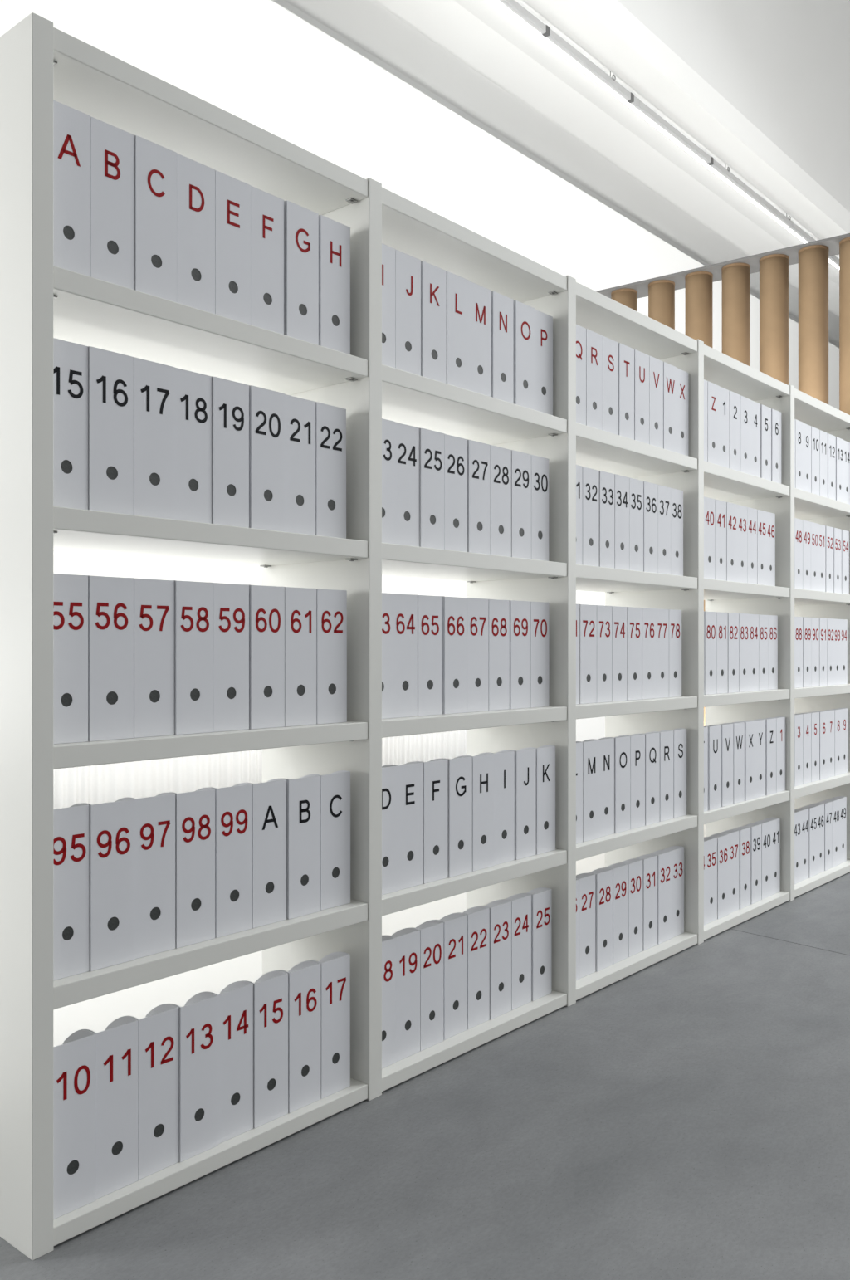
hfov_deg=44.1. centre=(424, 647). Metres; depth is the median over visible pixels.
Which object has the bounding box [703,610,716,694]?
magazine file
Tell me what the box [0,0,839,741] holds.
wall
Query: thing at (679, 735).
magazine file
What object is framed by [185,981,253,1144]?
magazine file
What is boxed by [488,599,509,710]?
magazine file
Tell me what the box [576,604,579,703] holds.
magazine file
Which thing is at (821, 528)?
magazine file
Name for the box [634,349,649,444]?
magazine file
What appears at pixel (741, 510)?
magazine file
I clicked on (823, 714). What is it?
magazine file
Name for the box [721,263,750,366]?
wooden column
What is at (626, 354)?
magazine file
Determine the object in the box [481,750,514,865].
magazine file
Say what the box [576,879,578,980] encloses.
magazine file
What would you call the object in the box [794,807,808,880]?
magazine file
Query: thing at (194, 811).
magazine file
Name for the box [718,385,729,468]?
magazine file
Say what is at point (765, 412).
magazine file
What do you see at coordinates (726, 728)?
magazine file
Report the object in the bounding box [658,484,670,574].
magazine file
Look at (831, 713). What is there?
magazine file
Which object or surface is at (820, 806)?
magazine file
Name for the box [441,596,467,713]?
magazine file
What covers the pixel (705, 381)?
magazine file
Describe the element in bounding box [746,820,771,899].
magazine file
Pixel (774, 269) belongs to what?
wooden column
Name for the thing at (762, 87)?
ceiling
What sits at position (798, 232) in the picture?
strip light
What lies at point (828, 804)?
magazine file
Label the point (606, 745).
magazine file
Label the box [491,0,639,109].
strip light
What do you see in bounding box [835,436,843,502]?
magazine file
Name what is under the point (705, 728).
magazine file
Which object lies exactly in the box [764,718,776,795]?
magazine file
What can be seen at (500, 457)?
magazine file
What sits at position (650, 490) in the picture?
magazine file
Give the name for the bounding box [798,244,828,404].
wooden column
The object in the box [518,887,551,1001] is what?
magazine file
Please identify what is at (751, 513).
magazine file
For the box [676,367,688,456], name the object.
magazine file
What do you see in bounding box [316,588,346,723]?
magazine file
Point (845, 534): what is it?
magazine file
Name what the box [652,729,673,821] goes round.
magazine file
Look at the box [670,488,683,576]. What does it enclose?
magazine file
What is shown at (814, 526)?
magazine file
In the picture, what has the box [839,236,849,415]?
wooden column
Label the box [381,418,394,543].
magazine file
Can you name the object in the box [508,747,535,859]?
magazine file
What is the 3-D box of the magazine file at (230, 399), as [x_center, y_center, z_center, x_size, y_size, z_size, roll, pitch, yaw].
[-0.521,-0.422,2.372,0.262,0.322,0.098,0,0,41]
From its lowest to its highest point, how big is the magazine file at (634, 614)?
0.322 m
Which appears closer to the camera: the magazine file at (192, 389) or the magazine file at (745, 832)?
the magazine file at (192, 389)
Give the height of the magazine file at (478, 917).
0.322 m
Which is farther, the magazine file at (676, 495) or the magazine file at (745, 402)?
the magazine file at (745, 402)
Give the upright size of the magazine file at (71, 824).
0.322 m
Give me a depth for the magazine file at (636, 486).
3.63 m
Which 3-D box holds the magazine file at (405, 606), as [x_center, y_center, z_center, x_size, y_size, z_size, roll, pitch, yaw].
[-0.150,0.021,2.825,0.262,0.322,0.095,0,0,41]
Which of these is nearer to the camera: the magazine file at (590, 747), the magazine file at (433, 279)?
the magazine file at (433, 279)
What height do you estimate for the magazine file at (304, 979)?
0.322 m
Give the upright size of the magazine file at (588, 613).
0.322 m
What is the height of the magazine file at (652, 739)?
0.322 m
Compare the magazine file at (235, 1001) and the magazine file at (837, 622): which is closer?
the magazine file at (235, 1001)
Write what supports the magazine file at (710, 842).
on the shelving unit
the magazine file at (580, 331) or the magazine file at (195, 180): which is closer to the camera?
the magazine file at (195, 180)
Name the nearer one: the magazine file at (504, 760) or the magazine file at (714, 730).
the magazine file at (504, 760)
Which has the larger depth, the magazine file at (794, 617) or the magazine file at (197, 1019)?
the magazine file at (794, 617)
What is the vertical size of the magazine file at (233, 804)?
0.322 m
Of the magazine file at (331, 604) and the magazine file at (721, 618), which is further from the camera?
the magazine file at (721, 618)
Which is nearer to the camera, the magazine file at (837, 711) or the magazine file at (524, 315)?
the magazine file at (524, 315)
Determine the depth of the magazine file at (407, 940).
2.74 m
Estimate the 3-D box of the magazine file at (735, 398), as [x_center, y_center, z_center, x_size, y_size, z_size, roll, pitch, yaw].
[1.148,-0.864,4.304,0.262,0.322,0.098,0,0,41]
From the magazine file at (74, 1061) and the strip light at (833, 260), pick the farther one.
the strip light at (833, 260)
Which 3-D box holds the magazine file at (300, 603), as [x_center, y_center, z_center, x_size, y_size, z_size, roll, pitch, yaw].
[-0.388,0.021,2.529,0.262,0.322,0.098,0,0,41]
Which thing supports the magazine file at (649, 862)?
on the shelving unit
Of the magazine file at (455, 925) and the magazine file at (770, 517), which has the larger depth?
the magazine file at (770, 517)
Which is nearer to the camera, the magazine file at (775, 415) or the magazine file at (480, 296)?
the magazine file at (480, 296)
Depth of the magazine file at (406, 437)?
2.74 m
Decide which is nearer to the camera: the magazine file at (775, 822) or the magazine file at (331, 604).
the magazine file at (331, 604)
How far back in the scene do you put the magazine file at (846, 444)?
5.21 m
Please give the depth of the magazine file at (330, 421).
2.52 m
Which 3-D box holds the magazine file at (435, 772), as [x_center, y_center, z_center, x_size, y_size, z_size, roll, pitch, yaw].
[-0.069,0.463,2.894,0.262,0.322,0.098,0,0,41]
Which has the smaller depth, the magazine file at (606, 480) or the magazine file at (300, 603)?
the magazine file at (300, 603)
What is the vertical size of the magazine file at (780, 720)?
0.322 m
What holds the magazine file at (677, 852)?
on the shelving unit
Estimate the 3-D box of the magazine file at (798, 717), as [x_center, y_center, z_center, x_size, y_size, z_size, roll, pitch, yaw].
[1.592,0.463,4.830,0.262,0.322,0.097,0,0,41]
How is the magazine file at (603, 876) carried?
on the shelving unit
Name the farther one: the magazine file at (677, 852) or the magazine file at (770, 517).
the magazine file at (770, 517)
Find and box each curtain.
[53,749,262,809]
[381,729,466,766]
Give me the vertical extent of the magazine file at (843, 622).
0.322 m
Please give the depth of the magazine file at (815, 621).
4.90 m
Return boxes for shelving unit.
[0,12,849,1260]
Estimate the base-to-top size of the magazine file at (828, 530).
0.322 m
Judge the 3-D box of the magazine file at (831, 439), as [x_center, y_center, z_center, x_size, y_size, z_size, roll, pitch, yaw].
[1.862,-0.864,5.141,0.262,0.322,0.099,0,0,41]
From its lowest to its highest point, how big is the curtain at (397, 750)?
0.199 m
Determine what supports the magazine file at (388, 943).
on the shelving unit
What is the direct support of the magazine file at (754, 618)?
on the shelving unit
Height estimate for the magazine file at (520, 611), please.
0.322 m
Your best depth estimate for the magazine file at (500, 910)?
3.04 m
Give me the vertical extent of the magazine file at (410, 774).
0.322 m
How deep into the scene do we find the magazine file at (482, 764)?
2.96 m
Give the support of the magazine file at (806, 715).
on the shelving unit
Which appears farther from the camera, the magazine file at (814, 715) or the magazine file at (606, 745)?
the magazine file at (814, 715)
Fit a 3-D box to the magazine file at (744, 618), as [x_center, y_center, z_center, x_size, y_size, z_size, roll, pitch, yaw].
[1.212,0.021,4.392,0.262,0.322,0.098,0,0,41]
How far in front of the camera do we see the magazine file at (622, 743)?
3.55 m
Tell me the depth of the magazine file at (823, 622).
4.97 m
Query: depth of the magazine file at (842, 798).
5.21 m
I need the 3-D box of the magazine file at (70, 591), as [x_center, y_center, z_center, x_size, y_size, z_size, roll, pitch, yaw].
[-0.779,0.021,2.077,0.262,0.322,0.090,0,0,41]
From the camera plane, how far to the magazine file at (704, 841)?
4.03 m
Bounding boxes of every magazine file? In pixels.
[53,99,90,276]
[53,337,87,509]
[53,573,87,743]
[53,803,89,980]
[53,1030,95,1219]
[75,1016,137,1199]
[83,797,135,971]
[87,346,133,514]
[87,575,133,741]
[90,116,134,289]
[119,792,175,958]
[120,1003,178,1179]
[132,577,174,737]
[133,356,175,519]
[134,135,176,302]
[167,787,214,947]
[170,992,217,1162]
[174,580,213,734]
[175,367,211,523]
[176,153,214,313]
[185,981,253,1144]
[206,782,252,938]
[211,376,249,527]
[213,582,249,732]
[214,170,250,324]
[240,970,288,1128]
[248,584,284,728]
[248,778,286,928]
[249,385,284,532]
[250,185,283,334]
[280,960,320,1113]
[283,200,318,345]
[283,774,320,918]
[284,394,315,535]
[284,586,316,726]
[307,770,350,910]
[312,952,350,1099]
[315,401,346,538]
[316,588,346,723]
[318,214,350,354]
[381,243,395,367]
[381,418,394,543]
[381,592,393,718]
[381,764,398,894]
[381,935,395,1068]
[383,761,422,890]
[385,928,420,1061]
[393,593,417,718]
[394,421,419,547]
[395,249,420,376]
[408,920,443,1050]
[415,594,441,716]
[418,758,448,884]
[419,427,444,549]
[420,260,446,383]
[421,913,467,1040]
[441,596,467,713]
[443,755,472,877]
[444,434,467,552]
[446,271,469,390]
[455,906,489,1029]
[467,439,490,554]
[467,597,488,712]
[469,281,490,396]
[469,752,493,871]
[478,899,511,1019]
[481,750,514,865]
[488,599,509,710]
[490,290,512,403]
[490,444,511,556]
[496,893,531,1010]
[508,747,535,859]
[509,600,530,708]
[511,449,531,559]
[512,300,535,410]
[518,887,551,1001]
[528,745,555,854]
[529,600,549,707]
[531,454,548,561]
[535,309,552,415]
[576,324,586,425]
[576,464,582,564]
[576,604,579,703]
[576,741,582,844]
[576,873,595,978]
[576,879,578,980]
[579,604,596,703]
[580,739,599,841]
[581,737,614,837]
[582,466,599,566]
[586,328,602,429]
[586,868,612,971]
[596,605,611,703]
[598,863,628,963]
[599,470,614,568]
[602,336,618,434]
[611,605,627,701]
[611,735,630,833]
[614,473,629,570]
[614,858,642,957]
[618,342,634,439]
[627,606,642,700]
[629,477,643,571]
[629,733,644,829]
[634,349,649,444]
[636,854,657,951]
[642,607,655,698]
[643,481,658,573]
[644,732,659,825]
[649,355,663,448]
[649,845,683,938]
[650,850,671,944]
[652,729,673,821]
[655,608,669,698]
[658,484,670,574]
[663,361,676,452]
[669,609,681,697]
[669,727,686,818]
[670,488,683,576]
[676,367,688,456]
[703,379,707,461]
[703,496,704,578]
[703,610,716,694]
[703,611,704,694]
[703,726,708,811]
[703,836,717,924]
[703,840,705,925]
[704,497,715,579]
[707,381,718,464]
[707,724,721,810]
[708,830,739,913]
[709,833,728,918]
[715,499,726,581]
[716,611,727,693]
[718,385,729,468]
[720,723,732,806]
[726,502,737,581]
[727,612,738,693]
[729,390,740,471]
[731,826,750,908]
[732,721,744,803]
[737,504,747,582]
[738,613,749,692]
[740,395,750,474]
[742,720,756,801]
[742,823,761,903]
[744,718,765,797]
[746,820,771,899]
[747,507,757,584]
[749,614,758,691]
[750,400,760,477]
[754,817,780,895]
[757,509,766,585]
[758,614,768,690]
[760,404,771,480]
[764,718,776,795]
[766,511,775,586]
[768,615,777,689]
[770,716,785,792]
[771,408,781,483]
[794,419,795,488]
[794,517,802,589]
[794,616,795,688]
[794,713,802,786]
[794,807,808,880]
[794,810,801,884]
[795,419,803,490]
[795,616,802,688]
[800,712,810,784]
[801,802,824,874]
[802,519,810,590]
[802,616,811,687]
[802,805,817,877]
[803,423,810,493]
[808,711,819,781]
[810,426,819,495]
[810,522,818,591]
[811,617,819,686]
[818,523,825,591]
[818,709,835,777]
[818,710,827,780]
[818,801,832,870]
[819,429,827,498]
[819,617,826,686]
[820,798,840,867]
[825,525,833,592]
[825,796,846,864]
[826,618,834,685]
[827,433,835,500]
[831,708,847,773]
[832,708,841,776]
[833,527,841,593]
[834,619,840,684]
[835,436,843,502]
[840,619,847,683]
[841,529,849,594]
[843,439,849,504]
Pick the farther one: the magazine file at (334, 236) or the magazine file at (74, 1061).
the magazine file at (334, 236)
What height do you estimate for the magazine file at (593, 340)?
0.322 m
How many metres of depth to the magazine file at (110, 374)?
2.06 m
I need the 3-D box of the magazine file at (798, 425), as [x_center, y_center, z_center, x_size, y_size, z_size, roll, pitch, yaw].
[1.595,-0.864,4.828,0.262,0.322,0.096,0,0,41]
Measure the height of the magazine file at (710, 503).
0.322 m
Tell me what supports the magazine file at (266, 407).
on the shelving unit
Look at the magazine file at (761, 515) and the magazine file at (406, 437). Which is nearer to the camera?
the magazine file at (406, 437)
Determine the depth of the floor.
2.25 m
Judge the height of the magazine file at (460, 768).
0.322 m
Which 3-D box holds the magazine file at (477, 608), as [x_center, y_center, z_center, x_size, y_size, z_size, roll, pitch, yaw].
[0.051,0.021,3.058,0.262,0.322,0.097,0,0,41]
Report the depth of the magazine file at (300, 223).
2.44 m
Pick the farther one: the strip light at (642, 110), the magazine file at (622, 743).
the strip light at (642, 110)
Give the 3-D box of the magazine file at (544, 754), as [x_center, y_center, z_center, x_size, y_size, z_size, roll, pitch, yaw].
[0.271,0.463,3.283,0.262,0.322,0.098,0,0,41]
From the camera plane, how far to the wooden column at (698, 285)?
6.14 m
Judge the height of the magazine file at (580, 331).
0.322 m
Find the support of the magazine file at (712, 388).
on the shelving unit
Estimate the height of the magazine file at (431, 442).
0.322 m
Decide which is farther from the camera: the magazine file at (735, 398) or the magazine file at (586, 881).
the magazine file at (735, 398)
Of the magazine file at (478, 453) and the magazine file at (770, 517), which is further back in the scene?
the magazine file at (770, 517)
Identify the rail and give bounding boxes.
[596,233,849,298]
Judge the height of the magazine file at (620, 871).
0.322 m
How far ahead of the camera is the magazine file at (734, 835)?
4.24 m
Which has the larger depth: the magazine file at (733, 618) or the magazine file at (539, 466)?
the magazine file at (733, 618)
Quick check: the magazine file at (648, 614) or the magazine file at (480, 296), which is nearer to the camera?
the magazine file at (480, 296)
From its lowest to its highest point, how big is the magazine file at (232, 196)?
0.322 m
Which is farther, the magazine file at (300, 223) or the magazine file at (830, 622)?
the magazine file at (830, 622)
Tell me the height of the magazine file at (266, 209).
0.322 m
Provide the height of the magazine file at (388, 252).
0.322 m
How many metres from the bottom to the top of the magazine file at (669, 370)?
0.322 m
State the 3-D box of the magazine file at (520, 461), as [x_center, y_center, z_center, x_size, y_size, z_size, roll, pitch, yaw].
[0.189,-0.422,3.210,0.262,0.322,0.098,0,0,41]
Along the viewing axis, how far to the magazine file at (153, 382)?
2.14 m
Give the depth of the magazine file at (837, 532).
5.12 m
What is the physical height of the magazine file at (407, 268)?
0.322 m
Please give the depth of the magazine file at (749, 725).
4.30 m
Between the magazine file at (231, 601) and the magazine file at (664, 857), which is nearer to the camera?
the magazine file at (231, 601)
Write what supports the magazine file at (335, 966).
on the shelving unit
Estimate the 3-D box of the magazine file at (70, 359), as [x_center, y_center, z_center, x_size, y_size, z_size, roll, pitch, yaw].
[-0.779,-0.422,2.077,0.262,0.322,0.090,0,0,41]
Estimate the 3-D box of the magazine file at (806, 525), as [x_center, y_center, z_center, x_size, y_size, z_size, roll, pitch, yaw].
[1.655,-0.422,4.905,0.262,0.322,0.097,0,0,41]
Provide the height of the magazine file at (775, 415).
0.322 m
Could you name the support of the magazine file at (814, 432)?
on the shelving unit
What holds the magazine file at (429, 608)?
on the shelving unit
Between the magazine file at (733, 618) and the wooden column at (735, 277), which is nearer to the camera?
the magazine file at (733, 618)
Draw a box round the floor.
[0,871,849,1279]
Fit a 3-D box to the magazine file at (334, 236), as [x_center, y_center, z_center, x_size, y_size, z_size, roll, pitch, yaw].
[-0.314,-0.864,2.606,0.262,0.322,0.099,0,0,41]
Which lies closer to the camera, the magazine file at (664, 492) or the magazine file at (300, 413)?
the magazine file at (300, 413)
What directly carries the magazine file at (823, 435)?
on the shelving unit
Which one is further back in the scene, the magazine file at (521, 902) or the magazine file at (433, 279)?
the magazine file at (521, 902)
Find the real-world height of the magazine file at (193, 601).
0.322 m
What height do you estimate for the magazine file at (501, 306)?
0.322 m
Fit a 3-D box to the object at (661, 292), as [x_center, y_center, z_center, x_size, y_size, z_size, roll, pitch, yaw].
[1.432,-0.545,6.352,0.159,3.306,0.159,0,0,45]
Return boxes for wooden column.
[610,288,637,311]
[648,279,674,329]
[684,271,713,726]
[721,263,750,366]
[759,254,788,385]
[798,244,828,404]
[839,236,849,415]
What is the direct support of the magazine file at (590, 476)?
on the shelving unit
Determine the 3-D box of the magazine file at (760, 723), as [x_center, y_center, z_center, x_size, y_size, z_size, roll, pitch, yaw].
[1.304,0.463,4.471,0.262,0.322,0.098,0,0,41]
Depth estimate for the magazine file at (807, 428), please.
4.82 m
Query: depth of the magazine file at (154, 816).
2.14 m
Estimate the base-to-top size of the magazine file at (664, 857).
0.322 m
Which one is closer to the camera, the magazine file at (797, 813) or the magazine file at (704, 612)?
the magazine file at (704, 612)
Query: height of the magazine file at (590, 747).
0.322 m
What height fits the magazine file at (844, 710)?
0.322 m
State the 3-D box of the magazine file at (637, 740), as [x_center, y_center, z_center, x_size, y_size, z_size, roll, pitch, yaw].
[0.639,0.463,3.720,0.262,0.322,0.098,0,0,41]
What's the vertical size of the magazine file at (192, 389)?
0.322 m
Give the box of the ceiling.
[272,0,849,347]
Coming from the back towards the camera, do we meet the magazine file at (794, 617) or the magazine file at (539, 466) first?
the magazine file at (794, 617)
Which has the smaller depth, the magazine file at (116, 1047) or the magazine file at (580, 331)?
the magazine file at (116, 1047)
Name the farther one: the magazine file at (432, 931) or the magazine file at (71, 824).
the magazine file at (432, 931)
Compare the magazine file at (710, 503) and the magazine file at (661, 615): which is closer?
the magazine file at (661, 615)
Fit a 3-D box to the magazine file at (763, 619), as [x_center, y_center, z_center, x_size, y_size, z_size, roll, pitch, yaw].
[1.342,0.021,4.548,0.262,0.322,0.099,0,0,41]
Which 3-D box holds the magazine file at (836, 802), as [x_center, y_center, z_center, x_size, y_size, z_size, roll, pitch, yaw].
[1.911,0.906,5.210,0.262,0.322,0.098,0,0,41]
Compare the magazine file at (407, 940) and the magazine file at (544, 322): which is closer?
the magazine file at (407, 940)
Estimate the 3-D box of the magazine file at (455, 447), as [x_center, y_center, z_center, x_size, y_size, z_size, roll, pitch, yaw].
[-0.013,-0.422,2.979,0.262,0.322,0.098,0,0,41]
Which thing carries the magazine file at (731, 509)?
on the shelving unit
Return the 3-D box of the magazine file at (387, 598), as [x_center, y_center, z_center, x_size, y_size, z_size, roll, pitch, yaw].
[-0.211,0.021,2.751,0.262,0.322,0.094,0,0,41]
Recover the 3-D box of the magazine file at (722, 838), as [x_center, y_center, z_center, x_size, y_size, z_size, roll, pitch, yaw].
[1.083,0.906,4.239,0.262,0.322,0.098,0,0,41]
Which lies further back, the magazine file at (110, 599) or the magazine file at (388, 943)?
the magazine file at (388, 943)
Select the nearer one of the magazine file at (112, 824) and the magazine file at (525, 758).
the magazine file at (112, 824)
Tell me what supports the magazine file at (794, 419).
on the shelving unit
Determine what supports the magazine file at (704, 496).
on the shelving unit
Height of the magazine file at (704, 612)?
0.322 m
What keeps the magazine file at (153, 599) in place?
on the shelving unit
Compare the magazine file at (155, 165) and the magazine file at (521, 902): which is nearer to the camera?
the magazine file at (155, 165)
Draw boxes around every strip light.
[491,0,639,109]
[633,100,792,229]
[786,222,815,243]
[828,255,839,269]
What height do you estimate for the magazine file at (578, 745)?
0.322 m
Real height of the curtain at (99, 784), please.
0.199 m
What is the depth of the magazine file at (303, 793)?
2.44 m
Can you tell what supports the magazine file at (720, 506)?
on the shelving unit
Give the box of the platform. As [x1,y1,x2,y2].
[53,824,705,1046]
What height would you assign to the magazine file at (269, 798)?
0.322 m
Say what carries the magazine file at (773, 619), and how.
on the shelving unit
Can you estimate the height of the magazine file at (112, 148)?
0.322 m
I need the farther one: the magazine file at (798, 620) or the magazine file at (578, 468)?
the magazine file at (798, 620)
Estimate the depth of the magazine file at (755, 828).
4.39 m
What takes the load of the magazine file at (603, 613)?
on the shelving unit
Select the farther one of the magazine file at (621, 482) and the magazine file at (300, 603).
the magazine file at (621, 482)
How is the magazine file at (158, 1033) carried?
on the shelving unit
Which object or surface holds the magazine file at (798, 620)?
on the shelving unit
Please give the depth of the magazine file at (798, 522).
4.74 m
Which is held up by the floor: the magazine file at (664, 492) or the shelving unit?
the shelving unit
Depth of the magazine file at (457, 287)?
2.89 m
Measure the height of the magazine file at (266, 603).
0.322 m
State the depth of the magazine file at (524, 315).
3.13 m
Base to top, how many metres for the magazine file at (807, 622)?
0.322 m
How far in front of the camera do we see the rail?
6.06 m
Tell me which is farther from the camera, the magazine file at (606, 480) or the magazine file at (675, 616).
the magazine file at (675, 616)
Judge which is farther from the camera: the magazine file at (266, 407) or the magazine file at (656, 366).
the magazine file at (656, 366)
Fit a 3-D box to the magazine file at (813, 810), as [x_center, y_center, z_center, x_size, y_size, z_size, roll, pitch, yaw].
[1.715,0.906,4.982,0.262,0.322,0.098,0,0,41]
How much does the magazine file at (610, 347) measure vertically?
0.322 m
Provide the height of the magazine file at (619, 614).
0.322 m
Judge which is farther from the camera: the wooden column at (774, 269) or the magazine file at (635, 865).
the wooden column at (774, 269)
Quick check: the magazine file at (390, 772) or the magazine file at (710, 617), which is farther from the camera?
the magazine file at (710, 617)
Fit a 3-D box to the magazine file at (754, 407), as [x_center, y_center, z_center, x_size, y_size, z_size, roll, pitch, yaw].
[1.279,-0.864,4.462,0.262,0.322,0.098,0,0,41]
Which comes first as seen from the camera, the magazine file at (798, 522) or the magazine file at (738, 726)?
the magazine file at (738, 726)
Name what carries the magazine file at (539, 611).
on the shelving unit
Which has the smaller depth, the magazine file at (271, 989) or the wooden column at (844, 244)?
the magazine file at (271, 989)
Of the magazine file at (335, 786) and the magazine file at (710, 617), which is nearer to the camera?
the magazine file at (335, 786)

